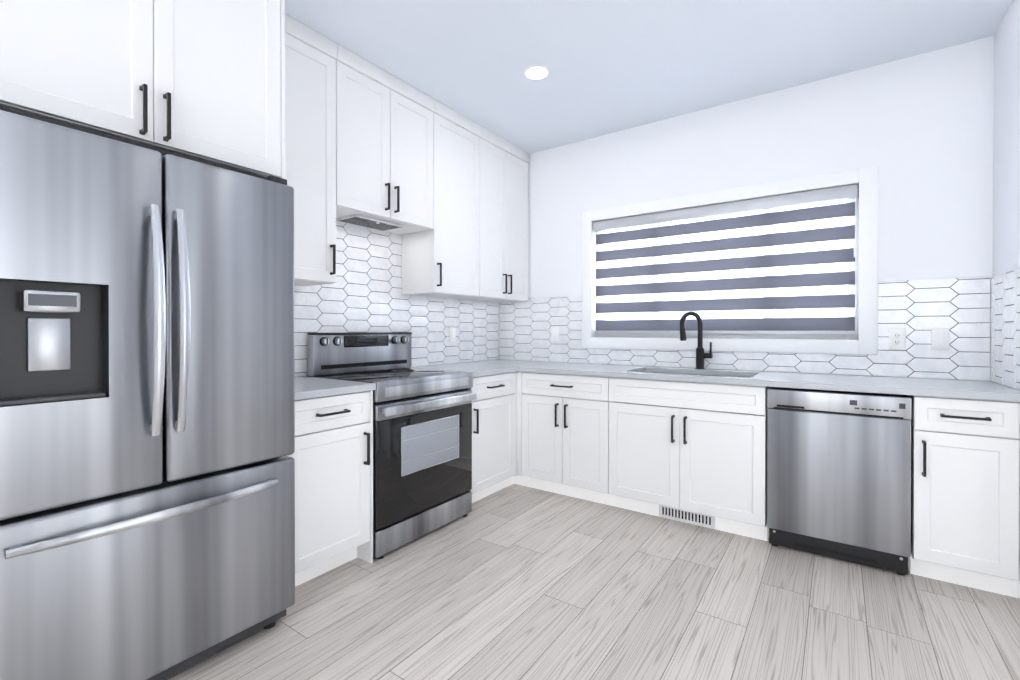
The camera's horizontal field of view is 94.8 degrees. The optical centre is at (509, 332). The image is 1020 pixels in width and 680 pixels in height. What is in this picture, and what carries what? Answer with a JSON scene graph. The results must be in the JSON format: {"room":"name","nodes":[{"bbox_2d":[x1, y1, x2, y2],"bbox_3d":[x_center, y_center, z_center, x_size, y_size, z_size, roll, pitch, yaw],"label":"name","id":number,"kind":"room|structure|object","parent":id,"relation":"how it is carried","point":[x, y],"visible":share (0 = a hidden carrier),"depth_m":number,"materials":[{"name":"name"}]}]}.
{"room":"kitchen","nodes":[
{"label":"kitchen","id":0,"kind":"room"},
{"bbox_2d":[295,376,375,399],"bbox_3d":[-1.078,0.274,2.376,0.645,0.032,0.464,0,0,35],"label":"countertop","id":1,"kind":"structure","parent":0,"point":[309,387],"depth_m":2.29,"materials":[{"name":"stone"}]},
{"bbox_2d":[162,484,1019,679],"bbox_3d":[0.402,1.211,-0.518,6.700,0.050,7.700,0,0,35],"label":"floor","id":2,"kind":"structure","parent":0,"point":[515,582],"depth_m":1.96,"materials":[{"name":"grey wood"}]},
{"bbox_2d":[0,0,284,178],"bbox_3d":[-1.466,-0.194,1.799,0.666,2.738,0.920,0,0,35],"label":"tall cabinet","id":3,"kind":"object","parent":2,"relation":"on","point":[204,80],"visible":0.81,"depth_m":1.63,"materials":[{"name":"white paint"}]},
{"bbox_2d":[0,106,294,679],"bbox_3d":[-1.395,0.278,1.708,0.837,1.795,0.888,0,0,35],"label":"refrigerator","id":4,"kind":"object","parent":2,"relation":"on","point":[147,442],"visible":1,"depth_m":1.44,"materials":[{"name":"silver metal"}]},
{"bbox_2d":[287,390,372,586],"bbox_3d":[-1.071,0.732,2.373,0.661,0.880,0.460,0,0,35],"label":"base cabinet","id":5,"kind":"object","parent":2,"relation":"on","point":[332,455],"visible":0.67,"depth_m":2.21,"materials":[{"name":"white paint"}]},
{"bbox_2d":[307,332,476,558],"bbox_3d":[-0.691,0.585,2.860,0.673,1.169,0.764,0,0,35],"label":"range","id":6,"kind":"object","parent":2,"relation":"on","point":[422,452],"visible":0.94,"depth_m":2.71,"materials":[{"name":"grey metal"}]},
{"bbox_2d":[468,372,516,502],"bbox_3d":[-0.310,0.727,3.462,0.661,0.880,0.648,0,0,35],"label":"base cabinet","id":7,"kind":"object","parent":2,"relation":"on","point":[494,436],"visible":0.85,"depth_m":3.25,"materials":[{"name":"white paint"}]},
{"bbox_2d":[411,363,518,376],"bbox_3d":[-0.353,0.269,3.400,0.660,0.032,0.507,0,0,35],"label":"countertop","id":8,"kind":"structure","parent":7,"relation":"on","point":[478,369],"depth_m":3.40,"materials":[{"name":"stone"}]},
{"bbox_2d":[514,371,529,486],"bbox_3d":[-0.007,0.725,3.894,0.658,0.880,0.626,0,0,35],"label":"base cabinet","id":9,"kind":"object","parent":2,"relation":"on","point":[519,479],"visible":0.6,"depth_m":3.46,"materials":[{"name":"white paint"}]},
{"bbox_2d":[522,372,614,505],"bbox_3d":[0.532,0.727,3.495,0.677,0.880,0.661,0,0,35],"label":"base cabinet","id":10,"kind":"object","parent":2,"relation":"on","point":[565,434],"depth_m":3.24,"materials":[{"name":"white paint"}]},
{"bbox_2d":[609,377,770,540],"bbox_3d":[1.181,0.729,3.041,0.902,0.880,0.661,0,0,35],"label":"base cabinet","id":11,"kind":"object","parent":2,"relation":"on","point":[712,462],"visible":0.9,"depth_m":2.76,"materials":[{"name":"white paint"}]},
{"bbox_2d":[659,505,714,528],"bbox_3d":[1.081,1.124,2.882,0.335,0.084,0.007,0,0,35],"label":"floor vent","id":12,"kind":"object","parent":11,"relation":"in","point":[688,516],"visible":0.9,"depth_m":2.88,"materials":[{"name":"white plastic"}]},
{"bbox_2d":[463,359,1019,401],"bbox_3d":[1.041,0.270,3.148,3.234,0.032,0.645,0,0,35],"label":"countertop","id":13,"kind":"structure","parent":11,"relation":"on","point":[968,389],"depth_m":2.62,"materials":[{"name":"stone"}]},
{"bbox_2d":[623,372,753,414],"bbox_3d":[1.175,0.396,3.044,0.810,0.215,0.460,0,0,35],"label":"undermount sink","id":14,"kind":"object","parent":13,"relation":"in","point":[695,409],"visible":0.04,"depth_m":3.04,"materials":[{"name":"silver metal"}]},
{"bbox_2d":[679,311,712,368],"bbox_3d":[1.278,0.053,3.225,0.187,0.401,0.164,0,0,35],"label":"gooseneck faucet","id":15,"kind":"object","parent":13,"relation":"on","point":[701,355],"visible":1,"depth_m":3.23,"materials":[{"name":"black metal"}]},
{"bbox_2d":[767,387,911,575],"bbox_3d":[1.802,0.737,2.607,0.594,0.868,0.609,0,0,35],"label":"dishwasher","id":16,"kind":"object","parent":2,"relation":"on","point":[838,474],"visible":1,"depth_m":2.35,"materials":[{"name":"grey metal"}]},
{"bbox_2d":[907,395,1019,597],"bbox_3d":[2.208,0.732,2.324,0.376,0.880,0.661,0,0,35],"label":"base cabinet","id":17,"kind":"object","parent":2,"relation":"on","point":[965,491],"visible":0.9,"depth_m":2.10,"materials":[{"name":"white paint"}]},
{"bbox_2d":[285,0,1011,153],"bbox_3d":[0.402,-1.579,-0.532,6.700,0.050,7.700,0,0,35],"label":"ceiling","id":18,"kind":"structure","parent":0,"point":[612,66],"depth_m":2.57,"materials":[{"name":"white paint"}]},
{"bbox_2d":[524,65,549,79],"bbox_3d":[0.162,-1.567,2.833,0.156,0.005,0.156,0,0,35],"label":"recessed light","id":19,"kind":"object","parent":18,"relation":"in","point":[537,72],"visible":1,"depth_m":2.82,"materials":[{"name":"white paint"}]},
{"bbox_2d":[499,36,993,380],"bbox_3d":[2.566,-0.199,2.569,6.700,2.740,0.150,0,0,35],"label":"wall","id":20,"kind":"structure","parent":0,"point":[917,130],"depth_m":2.87,"materials":[{"name":"white paint"}]},
{"bbox_2d":[597,199,857,339],"bbox_3d":[1.443,-0.428,3.401,1.733,0.938,0.060,0,0,35],"label":"window","id":21,"kind":"structure","parent":20,"relation":"in","point":[753,336],"depth_m":3.17,"materials":[{"name":"white glass"}]},
{"bbox_2d":[593,184,857,334],"bbox_3d":[1.401,-0.442,3.341,1.727,0.908,0.074,0,0,35],"label":"window blind","id":22,"kind":"object","parent":21,"relation":"attached to","point":[800,212],"visible":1,"depth_m":3.22,"materials":[{"name":"grey fabric"}]},
{"bbox_2d":[500,165,989,380],"bbox_3d":[1.223,-0.365,3.405,3.219,1.232,0.016,0,0,35],"label":"tile backsplash","id":23,"kind":"structure","parent":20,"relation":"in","point":[919,309],"depth_m":2.90,"materials":[{"name":"tile"}]},
{"bbox_2d":[551,327,558,340],"bbox_3d":[0.384,0.014,3.987,0.074,0.118,0.008,0,0,35],"label":"outlet","id":24,"kind":"object","parent":23,"relation":"attached to","point":[554,333],"visible":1,"depth_m":3.99,"materials":[{"name":"white plastic"}]},
{"bbox_2d":[889,328,905,348],"bbox_3d":[2.228,0.035,2.699,0.074,0.118,0.007,0,0,35],"label":"outlet","id":25,"kind":"object","parent":23,"relation":"attached to","point":[897,338],"depth_m":2.70,"materials":[{"name":"white plastic"}]},
{"bbox_2d":[931,328,948,349],"bbox_3d":[2.378,0.036,2.593,0.074,0.118,0.008,0,0,35],"label":"outlet","id":26,"kind":"object","parent":23,"relation":"attached to","point":[939,338],"visible":1,"depth_m":2.59,"materials":[{"name":"white plastic"}]},
{"bbox_2d":[993,0,1019,276],"bbox_3d":[2.398,-0.197,2.146,0.130,2.740,0.734,0,0,35],"label":"wall","id":27,"kind":"structure","parent":0,"point":[1006,189],"depth_m":2.28,"materials":[{"name":"white paint"}]},
{"bbox_2d":[990,268,1019,390],"bbox_3d":[2.370,-0.016,2.231,0.009,0.546,0.625,0,0,35],"label":"tile backsplash","id":28,"kind":"object","parent":27,"relation":"attached to","point":[1005,329],"visible":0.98,"depth_m":2.26,"materials":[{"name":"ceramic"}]},
{"bbox_3d":[-2.282,-0.193,1.352,0.150,2.740,7.400,0,0,35],"label":"wall","id":29,"kind":"structure","parent":0,"visible":0},
{"bbox_2d":[285,14,336,285],"bbox_3d":[-1.192,-0.917,2.447,0.353,1.298,0.457,0,0,35],"label":"upper cabinet","id":30,"kind":"object","parent":29,"relation":"attached to","point":[310,113],"visible":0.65,"depth_m":2.44,"materials":[{"name":"white paint"}]},
{"bbox_2d":[336,44,434,234],"bbox_3d":[-0.845,-1.132,2.942,0.353,0.873,0.747,0,0,35],"label":"upper cabinet","id":31,"kind":"object","parent":29,"relation":"attached to","point":[384,145],"visible":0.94,"depth_m":2.81,"materials":[{"name":"white paint"}]},
{"bbox_2d":[336,214,403,230],"bbox_3d":[-0.878,-0.687,2.955,0.200,0.016,0.370,0,0,35],"label":"hood insert","id":32,"kind":"object","parent":31,"relation":"attached to","point":[365,221],"visible":0.9,"depth_m":2.91,"materials":[{"name":"silver metal"}]},
{"bbox_2d":[294,221,498,376],"bbox_3d":[-0.787,-0.240,3.348,0.007,0.984,2.394,0,0,35],"label":"tile backsplash","id":33,"kind":"structure","parent":29,"relation":"attached to","point":[363,293],"depth_m":3.23,"materials":[{"name":"tile"}]},
{"bbox_2d":[449,327,455,341],"bbox_3d":[-0.464,0.015,3.798,0.008,0.118,0.074,0,0,35],"label":"outlet","id":34,"kind":"object","parent":33,"relation":"attached to","point":[452,334],"visible":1,"depth_m":3.79,"materials":[{"name":"white plastic"}]},
{"bbox_2d":[402,100,480,297],"bbox_3d":[-0.488,-0.922,3.453,0.353,1.298,0.492,0,0,35],"label":"upper cabinet","id":35,"kind":"object","parent":29,"relation":"attached to","point":[441,259],"visible":0.81,"depth_m":3.33,"materials":[{"name":"white paint"}]},
{"bbox_2d":[452,126,529,301],"bbox_3d":[-0.149,-0.924,3.938,0.353,1.298,0.685,0,0,35],"label":"upper cabinet","id":36,"kind":"object","parent":29,"relation":"attached to","point":[503,220],"visible":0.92,"depth_m":3.82,"materials":[{"name":"white paint"}]},
{"label":"outside","id":37,"kind":"structure","parent":0,"visible":0},
{"bbox_2d":[605,201,857,339],"bbox_3d":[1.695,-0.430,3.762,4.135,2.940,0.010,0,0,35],"label":"window pane","id":38,"kind":"object","parent":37,"point":[698,275],"depth_m":3.70,"materials":[{"name":"glass"}]}
]}

